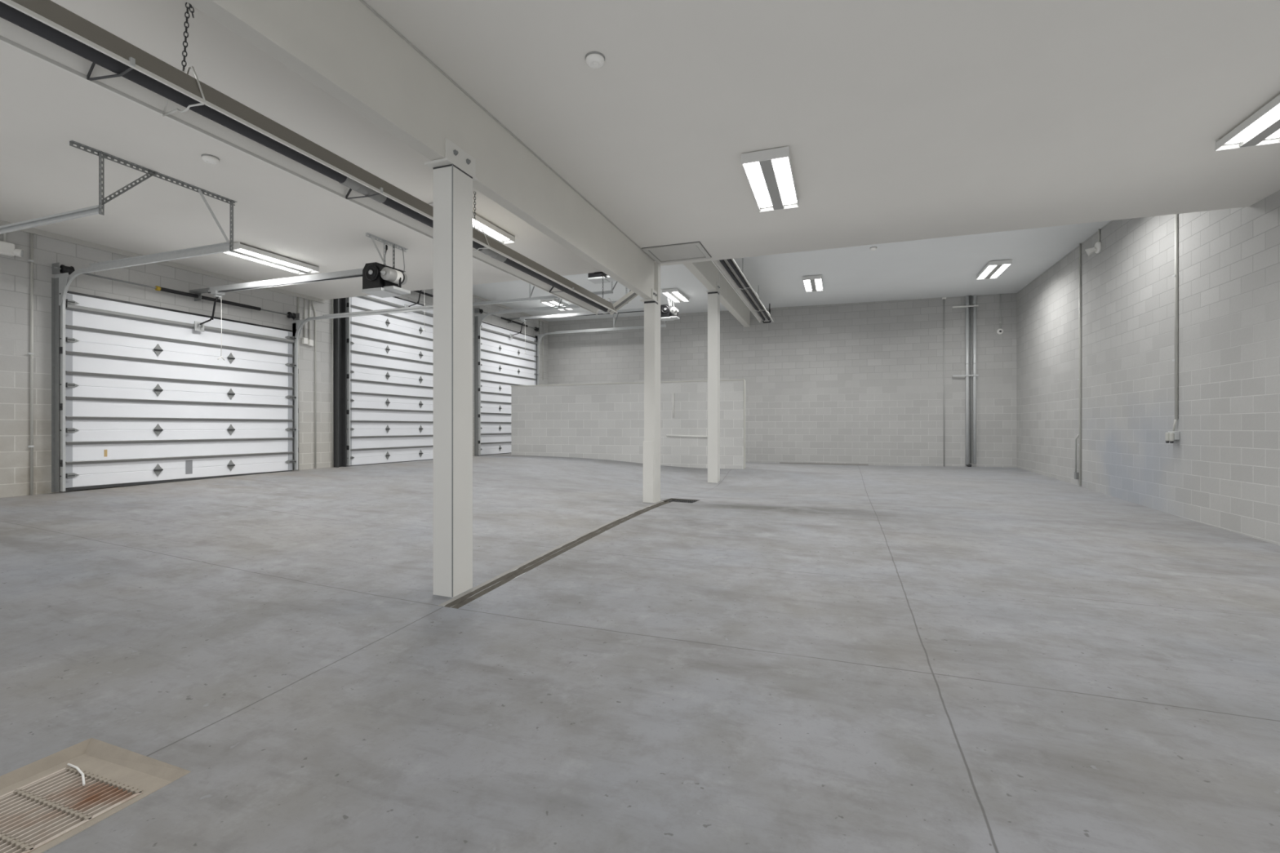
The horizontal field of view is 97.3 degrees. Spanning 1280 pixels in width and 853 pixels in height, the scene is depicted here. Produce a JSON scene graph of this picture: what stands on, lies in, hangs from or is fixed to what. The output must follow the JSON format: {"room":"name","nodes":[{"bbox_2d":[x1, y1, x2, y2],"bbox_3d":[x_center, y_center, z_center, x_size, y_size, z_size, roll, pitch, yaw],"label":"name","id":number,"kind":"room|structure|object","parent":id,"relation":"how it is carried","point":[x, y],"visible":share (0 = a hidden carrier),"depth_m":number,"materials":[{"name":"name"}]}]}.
{"room":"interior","nodes":[
{"label":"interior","id":0,"kind":"room"},
{"bbox_2d":[0,230,547,497],"bbox_3d":[-6.735,-1.200,10.839,0.200,5.700,20.280,0,0,20],"label":"wall","id":1,"kind":"structure","parent":0,"point":[15,271],"depth_m":7.96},
{"bbox_2d":[3,232,6,242],"bbox_3d":[-7.966,-2.444,7.050,0.029,0.268,0.052,0,0,20],"label":"conduit","id":2,"kind":"object","parent":1,"relation":"attached to","point":[4,234],"visible":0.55,"depth_m":7.06,"materials":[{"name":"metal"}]},
{"bbox_2d":[0,240,23,257],"bbox_3d":[-7.929,-2.230,6.986,0.145,0.160,0.420,0,0,20],"label":"emergency light","id":3,"kind":"object","parent":1,"relation":"attached to","point":[7,249],"visible":1,"depth_m":7.05,"materials":[{"name":"white plastic"}]},
{"bbox_2d":[27,233,34,495],"bbox_3d":[-7.882,-0.849,7.284,0.031,3.459,0.056,0,0,20],"label":"conduit","id":4,"kind":"object","parent":1,"relation":"attached to","point":[32,353],"visible":0.98,"depth_m":7.29,"materials":[{"name":"metal"}]},
{"bbox_2d":[51,242,233,492],"bbox_3d":[-6.231,-0.614,6.958,3.360,2.959,0.070,0,0,20],"label":"door track","id":5,"kind":"object","parent":1,"relation":"attached to","point":[61,282],"visible":1,"depth_m":7.48,"materials":[{"name":"metal"}]},
{"bbox_2d":[0,219,324,303],"bbox_3d":[-8.219,-2.543,6.336,0.035,0.070,10.800,0,0,20],"label":"trim","id":6,"kind":"structure","parent":1,"relation":"attached to","point":[31,230],"depth_m":8.34,"materials":[{"name":"paint"}]},
{"bbox_2d":[52,262,299,320],"bbox_3d":[-7.151,-2.104,9.108,0.181,0.140,3.560,0,0,20],"label":"spring","id":7,"kind":"object","parent":1,"relation":"attached to","point":[56,268],"visible":0.98,"depth_m":8.84,"materials":[{"name":"metal"}]},
{"bbox_2d":[59,290,296,490],"bbox_3d":[-7.131,-0.490,9.112,0.213,2.700,3.460,0,0,20],"label":"garage door","id":8,"kind":"structure","parent":1,"relation":"in","point":[144,382],"depth_m":8.72,"materials":[{"name":"white metal"}]},
{"bbox_2d":[297,297,299,470],"bbox_3d":[-6.604,-0.873,10.861,0.035,3.410,0.064,0,0,20],"label":"conduit","id":9,"kind":"object","parent":1,"relation":"attached to","point":[297,297],"visible":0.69,"depth_m":10.87,"materials":[{"name":"metal"}]},
{"bbox_2d":[303,298,305,337],"bbox_3d":[-6.553,-2.159,11.008,0.024,0.838,0.024,0,0,20],"label":"conduit","id":10,"kind":"object","parent":1,"relation":"attached to","point":[304,299],"visible":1,"depth_m":11.00,"materials":[{"name":"grey metal"}]},
{"bbox_2d":[302,337,307,344],"bbox_3d":[-6.541,-1.680,11.004,0.054,0.120,0.090,0,0,20],"label":"switch box","id":11,"kind":"object","parent":1,"relation":"attached to","point":[304,340],"visible":1,"depth_m":10.97,"materials":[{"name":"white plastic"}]},
{"bbox_2d":[308,299,310,339],"bbox_3d":[-6.516,-2.149,11.111,0.024,0.858,0.024,0,0,20],"label":"conduit","id":12,"kind":"object","parent":1,"relation":"attached to","point":[308,300],"visible":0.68,"depth_m":11.10,"materials":[{"name":"grey metal"}]},
{"bbox_2d":[307,339,313,346],"bbox_3d":[-6.499,-1.660,11.121,0.054,0.120,0.090,0,0,20],"label":"switch box","id":13,"kind":"object","parent":1,"relation":"attached to","point":[310,343],"visible":1,"depth_m":11.09,"materials":[{"name":"white plastic"}]},
{"bbox_2d":[311,300,315,468],"bbox_3d":[-6.483,-0.874,11.206,0.028,3.408,0.088,0,0,20],"label":"conduit","id":14,"kind":"object","parent":1,"relation":"attached to","point":[312,300],"visible":1,"depth_m":11.22,"materials":[{"name":"grey metal"}]},
{"bbox_2d":[331,298,333,467],"bbox_3d":[-6.338,-1.467,11.611,0.026,4.612,0.026,0,0,20],"label":"conduit","id":15,"kind":"object","parent":1,"relation":"attached to","point":[331,299],"visible":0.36,"depth_m":11.60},
{"bbox_2d":[333,297,346,467],"bbox_3d":[-6.246,-1.467,11.732,0.120,4.612,0.210,0,0,20],"label":"door frame","id":16,"kind":"structure","parent":1,"relation":"attached to","point":[340,304],"depth_m":11.77,"materials":[{"name":"black metal"}]},
{"bbox_2d":[346,297,350,466],"bbox_3d":[-3.974,-1.458,11.056,4.854,4.556,0.073,0,0,20],"label":"door track","id":17,"kind":"object","parent":1,"relation":"attached to","point":[348,300],"visible":0.25,"depth_m":11.84,"materials":[{"name":"metal"}]},
{"bbox_2d":[292,305,433,470],"bbox_3d":[-4.969,-0.881,10.173,3.574,3.407,0.073,0,0,20],"label":"door track","id":18,"kind":"object","parent":1,"relation":"attached to","point":[297,325],"visible":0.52,"depth_m":10.69,"materials":[{"name":"metal"}]},
{"bbox_2d":[346,294,433,466],"bbox_3d":[-5.579,-1.099,13.453,0.213,3.918,3.440,0,0,20],"label":"garage door","id":19,"kind":"structure","parent":1,"relation":"in","point":[392,354],"depth_m":13.05,"materials":[{"name":"white metal"}]},
{"bbox_2d":[412,290,433,297],"bbox_3d":[-5.599,-3.324,13.449,0.181,0.140,3.540,0,0,20],"label":"spring","id":20,"kind":"object","parent":1,"relation":"attached to","point":[418,291],"visible":0.23,"depth_m":14.00,"materials":[{"name":"metal"}]},
{"bbox_2d":[474,307,539,332],"bbox_3d":[-4.081,-3.333,17.696,0.181,0.140,3.460,0,0,20],"label":"spring","id":21,"kind":"object","parent":1,"relation":"attached to","point":[476,309],"visible":0.95,"depth_m":17.52,"materials":[{"name":"metal"}]},
{"bbox_2d":[478,321,537,455],"bbox_3d":[-4.061,-1.109,17.700,0.213,3.918,3.360,0,0,20],"label":"garage door","id":22,"kind":"structure","parent":1,"relation":"in","point":[504,364],"depth_m":17.20,"materials":[{"name":"white metal"}]},
{"bbox_2d":[472,294,548,323],"bbox_3d":[-4.840,-3.738,15.790,0.035,0.070,9.280,0,0,20],"label":"trim","id":23,"kind":"structure","parent":1,"relation":"attached to","point":[473,295],"depth_m":17.48,"materials":[{"name":"paint"}]},
{"bbox_2d":[538,320,539,385],"bbox_3d":[-3.484,-2.212,19.564,0.052,3.123,0.100,0,0,20],"label":"conduit","id":24,"kind":"object","parent":1,"relation":"attached to","point":[539,320],"visible":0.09,"depth_m":19.55,"materials":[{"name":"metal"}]},
{"bbox_2d":[542,321,543,380],"bbox_3d":[-3.410,-2.712,19.803,0.028,2.123,0.028,0,0,20],"label":"conduit","id":25,"kind":"object","parent":1,"relation":"attached to","point":[543,322],"visible":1,"depth_m":19.79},
{"bbox_2d":[472,280,617,306],"bbox_3d":[-2.748,-1.468,14.264,5.003,4.572,0.073,0,0,20],"label":"door track","id":26,"kind":"object","parent":1,"relation":"attached to","point":[605,292],"visible":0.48,"depth_m":14.28,"materials":[{"name":"metal"}]},
{"bbox_2d":[474,286,631,455],"bbox_3d":[-2.442,-1.468,15.341,4.854,4.570,0.073,0,0,20],"label":"door track","id":27,"kind":"object","parent":1,"relation":"attached to","point":[478,318],"visible":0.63,"depth_m":16.12,"materials":[{"name":"metal"}]},
{"bbox_2d":[534,313,666,385],"bbox_3d":[-1.314,-1.459,18.498,4.854,4.588,0.073,0,0,20],"label":"door track","id":28,"kind":"object","parent":1,"relation":"attached to","point":[539,336],"visible":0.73,"depth_m":18.79,"materials":[{"name":"metal"}]},
{"bbox_2d":[511,379,745,469],"bbox_3d":[-0.539,0.070,15.485,6.820,2.560,0.224,0,0,20],"label":"wall partition","id":29,"kind":"structure","parent":0,"point":[602,420],"depth_m":15.37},
{"bbox_2d":[672,392,674,417],"bbox_3d":[0.880,-0.575,14.850,0.032,0.650,0.032,0,0,20],"label":"pipe","id":30,"kind":"object","parent":29,"relation":"attached to","point":[673,393],"visible":1,"depth_m":14.84,"materials":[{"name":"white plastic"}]},
{"bbox_2d":[666,434,707,437],"bbox_3d":[1.319,0.235,14.683,1.301,0.076,0.046,0,0,20],"label":"pipe","id":31,"kind":"object","parent":29,"relation":"attached to","point":[668,435],"visible":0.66,"depth_m":14.69,"materials":[{"name":"white plastic"}]},
{"bbox_2d":[0,453,1279,852],"bbox_3d":[0.113,1.084,8.338,14.580,0.522,20.180,0,0,20],"label":"floor","id":32,"kind":"structure","parent":0,"point":[785,658],"depth_m":3.11,"materials":[{"name":"concrete"}]},
{"bbox_2d":[0,737,191,852],"bbox_3d":[-2.205,1.401,1.808,0.630,0.162,1.020,0,0,20],"label":"floor grate","id":33,"kind":"object","parent":32,"relation":"in","point":[45,802],"depth_m":2.12,"materials":[{"name":"metal"}]},
{"bbox_2d":[424,137,477,597],"bbox_3d":[-1.436,-0.415,4.304,0.218,3.400,0.360,0,0,20],"label":"support column","id":34,"kind":"structure","parent":32,"relation":"on","point":[454,175],"depth_m":4.20,"materials":[{"name":"paint"}]},
{"bbox_2d":[438,501,670,608],"bbox_3d":[-0.462,1.229,6.463,0.170,0.137,5.300,0,0,20],"label":"drain","id":35,"kind":"object","parent":32,"relation":"in","point":[473,593],"visible":0.91,"depth_m":5.09,"materials":[{"name":"metal"}]},
{"bbox_2d":[640,262,660,502],"bbox_3d":[0.171,-0.690,8.801,0.218,3.777,0.370,0,0,20],"label":"support column","id":36,"kind":"structure","parent":32,"relation":"on","point":[651,442],"depth_m":8.71,"materials":[{"name":"grey metal"}]},
{"bbox_2d":[662,497,698,502],"bbox_3d":[0.672,1.265,9.158,0.500,0.171,0.540,0,0,20],"label":"floor grate","id":37,"kind":"object","parent":32,"relation":"in","point":[683,500],"visible":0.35,"depth_m":9.33,"materials":[{"name":"grey metal"}]},
{"bbox_2d":[706,271,720,483],"bbox_3d":[1.732,-1.199,13.181,0.290,5.024,0.330,0,0,20],"label":"support column","id":38,"kind":"structure","parent":32,"relation":"on","point":[713,296],"depth_m":13.09,"materials":[{"name":"white paint"}]},
{"bbox_2d":[0,0,1279,299],"bbox_3d":[-1.465,-2.703,3.922,14.380,0.250,10.800,0,0,20],"label":"ceiling","id":39,"kind":"structure","parent":0,"point":[899,120],"depth_m":4.77,"materials":[{"name":"paint"}]},
{"bbox_2d":[69,140,237,252],"bbox_3d":[-4.873,-2.296,5.761,0.045,0.601,1.470,0,0,20],"label":"support frame","id":40,"kind":"object","parent":39,"relation":"hanging from","point":[102,156],"visible":1,"depth_m":5.54,"materials":[{"name":"metal"}]},
{"bbox_2d":[0,204,98,234],"bbox_3d":[-6.586,-1.864,5.837,3.232,0.458,0.060,0,0,20],"label":"door track","id":41,"kind":"object","parent":40,"relation":"hanging from","point":[94,210],"visible":0.98,"depth_m":5.54,"materials":[{"name":"metal"}]},
{"bbox_2d":[200,154,219,164],"bbox_3d":[-4.107,-2.554,5.386,0.140,0.048,0.140,0,0,20],"label":"smoke detector","id":42,"kind":"object","parent":39,"relation":"attached to","point":[211,159],"visible":1,"depth_m":5.35,"materials":[{"name":"white plastic"}]},
{"bbox_2d":[222,241,319,275],"bbox_3d":[-5.555,-2.525,8.495,0.440,0.095,1.274,0,0,20],"label":"ceiling light","id":43,"kind":"object","parent":39,"relation":"attached to","point":[241,251],"visible":0.78,"depth_m":8.42,"materials":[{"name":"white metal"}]},
{"bbox_2d":[189,232,410,359],"bbox_3d":[-5.247,-1.821,8.449,4.190,1.514,0.740,0,0,20],"label":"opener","id":44,"kind":"object","parent":39,"relation":"hanging from","point":[380,280],"visible":1,"depth_m":7.90,"materials":[{"name":"black metal"}]},
{"bbox_2d":[361,285,410,297],"bbox_3d":[-3.520,-1.880,7.816,0.510,0.060,0.370,0,0,20],"label":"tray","id":45,"kind":"object","parent":44,"relation":"on","point":[383,291],"depth_m":7.72,"materials":[{"name":"metal"}]},
{"bbox_2d":[0,0,638,315],"bbox_3d":[-2.177,-2.252,5.119,0.922,0.665,10.182,0,0,23],"label":"heater","id":46,"kind":"object","parent":39,"relation":"hanging from","point":[45,30],"visible":0.98,"depth_m":3.62,"materials":[{"name":"metal"}]},
{"bbox_2d":[184,0,654,298],"bbox_3d":[-1.601,-2.272,3.806,0.142,0.613,10.490,0,0,20],"label":"roof beam","id":47,"kind":"structure","parent":39,"relation":"attached to","point":[344,48],"depth_m":3.85,"materials":[{"name":"paint"}]},
{"bbox_2d":[428,203,515,244],"bbox_3d":[-2.100,-2.525,7.048,0.440,0.095,1.274,0,0,20],"label":"ceiling light","id":48,"kind":"object","parent":39,"relation":"attached to","point":[493,232],"visible":0.25,"depth_m":7.21,"materials":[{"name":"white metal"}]},
{"bbox_2d":[585,51,604,68],"bbox_3d":[-0.314,-2.554,3.935,0.140,0.048,0.140,0,0,20],"label":"smoke detector","id":49,"kind":"object","parent":39,"relation":"attached to","point":[594,60],"visible":1,"depth_m":3.90,"materials":[{"name":"white plastic"}]},
{"bbox_2d":[641,241,711,263],"bbox_3d":[0.554,-2.567,8.324,0.856,0.022,0.766,0,0,20],"label":"ceiling hatch","id":50,"kind":"object","parent":39,"relation":"attached to","point":[694,251],"visible":1,"depth_m":8.29,"materials":[{"name":"paint"}]},
{"bbox_2d":[741,146,799,212],"bbox_3d":[1.372,-2.525,5.828,0.440,0.095,1.274,0,0,20],"label":"ceiling light","id":51,"kind":"object","parent":39,"relation":"attached to","point":[769,173],"visible":1,"depth_m":5.64,"materials":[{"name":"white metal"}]},
{"bbox_2d":[1214,94,1279,151],"bbox_3d":[5.159,-2.525,4.390,0.440,0.095,1.274,0,0,20],"label":"ceiling light","id":52,"kind":"object","parent":39,"relation":"attached to","point":[1262,127],"visible":1,"depth_m":4.76,"materials":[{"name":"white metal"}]},
{"bbox_2d":[547,293,1016,467],"bbox_3d":[3.509,-1.200,17.840,14.380,5.700,0.200,0,0,20],"label":"wall","id":53,"kind":"structure","parent":0,"point":[850,383],"depth_m":16.75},
{"bbox_2d":[779,462,868,465],"bbox_3d":[5.519,1.135,16.999,2.550,0.085,0.030,0,0,20],"label":"baseboard","id":54,"kind":"structure","parent":53,"relation":"attached to","point":[780,462],"depth_m":16.98,"materials":[{"name":"concrete"}]},
{"bbox_2d":[942,297,946,466],"bbox_3d":[8.579,-1.276,15.891,0.100,4.774,0.063,0,0,20],"label":"conduit","id":55,"kind":"object","parent":53,"relation":"attached to","point":[943,298],"visible":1,"depth_m":15.89,"materials":[{"name":"metal"}]},
{"bbox_2d":[952,305,978,308],"bbox_3d":[9.056,-3.350,15.696,0.630,0.040,0.104,0,0,20],"label":"strut","id":56,"kind":"object","parent":53,"relation":"attached to","point":[953,307],"visible":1,"depth_m":15.65,"materials":[{"name":"metal"}]},
{"bbox_2d":[952,374,978,377],"bbox_3d":[9.056,-1.430,15.696,0.630,0.040,0.104,0,0,20],"label":"strut","id":57,"kind":"object","parent":53,"relation":"attached to","point":[957,375],"visible":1,"depth_m":15.64,"materials":[{"name":"metal"}]},
{"bbox_2d":[964,295,971,466],"bbox_3d":[9.134,-1.271,15.675,0.155,4.774,0.104,0,0,20],"label":"pipe","id":58,"kind":"object","parent":53,"relation":"attached to","point":[966,363],"visible":0.98,"depth_m":15.64,"materials":[{"name":"metal"}]},
{"bbox_2d":[969,295,971,462],"bbox_3d":[9.200,-1.326,15.668,0.044,4.662,0.044,0,0,20],"label":"pipe","id":59,"kind":"object","parent":53,"relation":"attached to","point":[970,295],"visible":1,"depth_m":15.65,"materials":[{"name":"metal"}]},
{"bbox_2d":[972,294,976,463],"bbox_3d":[9.280,-1.326,15.623,0.098,4.661,0.098,0,0,20],"label":"pipe","id":60,"kind":"object","parent":53,"relation":"attached to","point":[974,363],"visible":1,"depth_m":15.59,"materials":[{"name":"metal"}]},
{"bbox_2d":[996,328,1003,334],"bbox_3d":[9.870,-2.620,15.432,0.155,0.155,0.052,0,0,20],"label":"bell","id":61,"kind":"object","parent":53,"relation":"attached to","point":[999,331],"visible":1,"depth_m":15.42,"materials":[{"name":"white plastic"}]},
{"bbox_2d":[999,293,1000,328],"bbox_3d":[9.873,-3.176,15.442,0.039,0.951,0.039,0,0,20],"label":"conduit","id":62,"kind":"object","parent":53,"relation":"attached to","point":[999,294],"visible":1,"depth_m":15.44,"materials":[{"name":"metal"}]},
{"bbox_2d":[472,220,1111,321],"bbox_3d":[1.914,-3.810,13.376,14.380,0.325,9.280,0,0,20],"label":"ceiling","id":63,"kind":"structure","parent":0,"point":[948,266],"depth_m":13.56,"materials":[{"name":"paint"}]},
{"bbox_2d":[408,272,615,331],"bbox_3d":[-3.100,-2.996,12.599,5.440,1.463,0.740,0,0,20],"label":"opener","id":64,"kind":"object","parent":63,"relation":"hanging from","point":[594,278],"visible":0.07,"depth_m":11.67,"materials":[{"name":"black metal"}]},
{"bbox_2d":[587,275,615,284],"bbox_3d":[-0.784,-3.080,11.755,0.510,0.060,0.370,0,0,20],"label":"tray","id":65,"kind":"object","parent":64,"relation":"on","point":[594,279],"depth_m":11.66,"materials":[{"name":"metal"}]},
{"bbox_2d":[540,298,573,311],"bbox_3d":[-2.502,-3.700,17.036,0.440,0.095,1.274,0,0,20],"label":"ceiling light","id":66,"kind":"object","parent":63,"relation":"attached to","point":[551,302],"visible":0.67,"depth_m":16.71,"materials":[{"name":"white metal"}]},
{"bbox_2d":[507,297,679,354],"bbox_3d":[-1.535,-2.996,16.829,5.540,1.462,0.740,0,0,20],"label":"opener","id":67,"kind":"object","parent":63,"relation":"hanging from","point":[667,311],"visible":0.84,"depth_m":16.40,"materials":[{"name":"black metal"}]},
{"bbox_2d":[660,315,679,320],"bbox_3d":[0.828,-3.080,15.968,0.510,0.060,0.370,0,0,20],"label":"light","id":68,"kind":"object","parent":67,"relation":"on","point":[662,317],"depth_m":15.87,"materials":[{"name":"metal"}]},
{"bbox_2d":[661,288,688,302],"bbox_3d":[1.003,-3.667,15.730,0.440,0.095,1.274,0,0,20],"label":"ceiling light","id":69,"kind":"object","parent":63,"relation":"attached to","point":[676,295],"visible":1,"depth_m":15.56,"materials":[{"name":"white plastic"}]},
{"bbox_2d":[683,261,750,327],"bbox_3d":[1.820,-3.436,13.410,0.180,0.551,9.280,0,0,20],"label":"roof beam","id":70,"kind":"structure","parent":63,"relation":"attached to","point":[705,272],"depth_m":13.71,"materials":[{"name":"paint"}]},
{"bbox_2d":[711,257,773,323],"bbox_3d":[2.399,-3.362,12.745,0.411,0.686,7.818,0,0,20],"label":"heater","id":71,"kind":"object","parent":63,"relation":"hanging from","point":[729,268],"visible":0.73,"depth_m":12.48,"materials":[{"name":"metal"}]},
{"bbox_2d":[802,275,822,292],"bbox_3d":[4.401,-3.635,14.303,0.440,0.095,1.274,0,0,20],"label":"ceiling light","id":72,"kind":"object","parent":63,"relation":"attached to","point":[811,283],"visible":1,"depth_m":14.11,"materials":[{"name":"white plastic"}]},
{"bbox_2d":[870,246,876,250],"bbox_3d":[4.791,-3.658,11.562,0.140,0.048,0.140,0,0,20],"label":"smoke detector","id":73,"kind":"object","parent":63,"relation":"attached to","point":[873,248],"visible":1,"depth_m":11.52,"materials":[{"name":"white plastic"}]},
{"bbox_2d":[976,259,1012,279],"bbox_3d":[8.104,-3.600,12.927,0.440,0.095,1.274,0,0,20],"label":"ceiling light","id":74,"kind":"object","parent":63,"relation":"attached to","point":[993,269],"visible":1,"depth_m":12.75,"materials":[{"name":"white plastic"}]},
{"bbox_2d":[1016,190,1279,545],"bbox_3d":[6.995,-1.200,5.932,0.200,5.700,20.280,0,0,20],"label":"wall","id":75,"kind":"structure","parent":0,"point":[1223,469],"depth_m":8.21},
{"bbox_2d":[1074,434,1079,479],"bbox_3d":[8.780,0.596,11.318,0.064,0.909,0.134,0,0,20],"label":"conduit","id":76,"kind":"object","parent":75,"relation":"attached to","point":[1076,473],"visible":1,"depth_m":11.31,"materials":[{"name":"metal"}]},
{"bbox_2d":[1074,471,1079,479],"bbox_3d":[8.787,0.980,11.334,0.060,0.140,0.100,0,0,20],"label":"outlet","id":77,"kind":"object","parent":76,"relation":"attached to","point":[1076,474],"depth_m":11.29,"materials":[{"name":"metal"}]},
{"bbox_2d":[1077,243,1080,485],"bbox_3d":[8.759,-1.242,11.225,0.039,4.812,0.072,0,0,20],"label":"conduit","id":78,"kind":"object","parent":75,"relation":"attached to","point":[1079,308],"visible":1,"depth_m":11.20,"materials":[{"name":"metal"}]},
{"bbox_2d":[1084,241,1102,256],"bbox_3d":[8.398,-3.308,10.461,0.207,0.233,0.243,0,0,20],"label":"fire alarm","id":79,"kind":"object","parent":75,"relation":"attached to","point":[1098,246],"visible":1,"depth_m":10.43,"materials":[{"name":"white plastic"}]},
{"bbox_2d":[1097,228,1100,241],"bbox_3d":[8.459,-3.529,10.379,0.032,0.238,0.032,0,0,20],"label":"conduit","id":80,"kind":"object","parent":75,"relation":"attached to","point":[1099,229],"visible":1,"depth_m":10.37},
{"bbox_2d":[1165,431,1179,443],"bbox_3d":[7.590,0.145,8.034,0.094,0.170,0.180,0,0,20],"label":"outlet box","id":81,"kind":"object","parent":75,"relation":"attached to","point":[1171,436],"visible":1,"depth_m":7.98,"materials":[{"name":"metal"}]},
{"bbox_2d":[1172,213,1177,431],"bbox_3d":[7.609,-1.792,8.009,0.042,3.712,0.081,0,0,20],"label":"conduit","id":82,"kind":"object","parent":75,"relation":"attached to","point":[1175,275],"visible":0.88,"depth_m":7.98,"materials":[{"name":"metal"}]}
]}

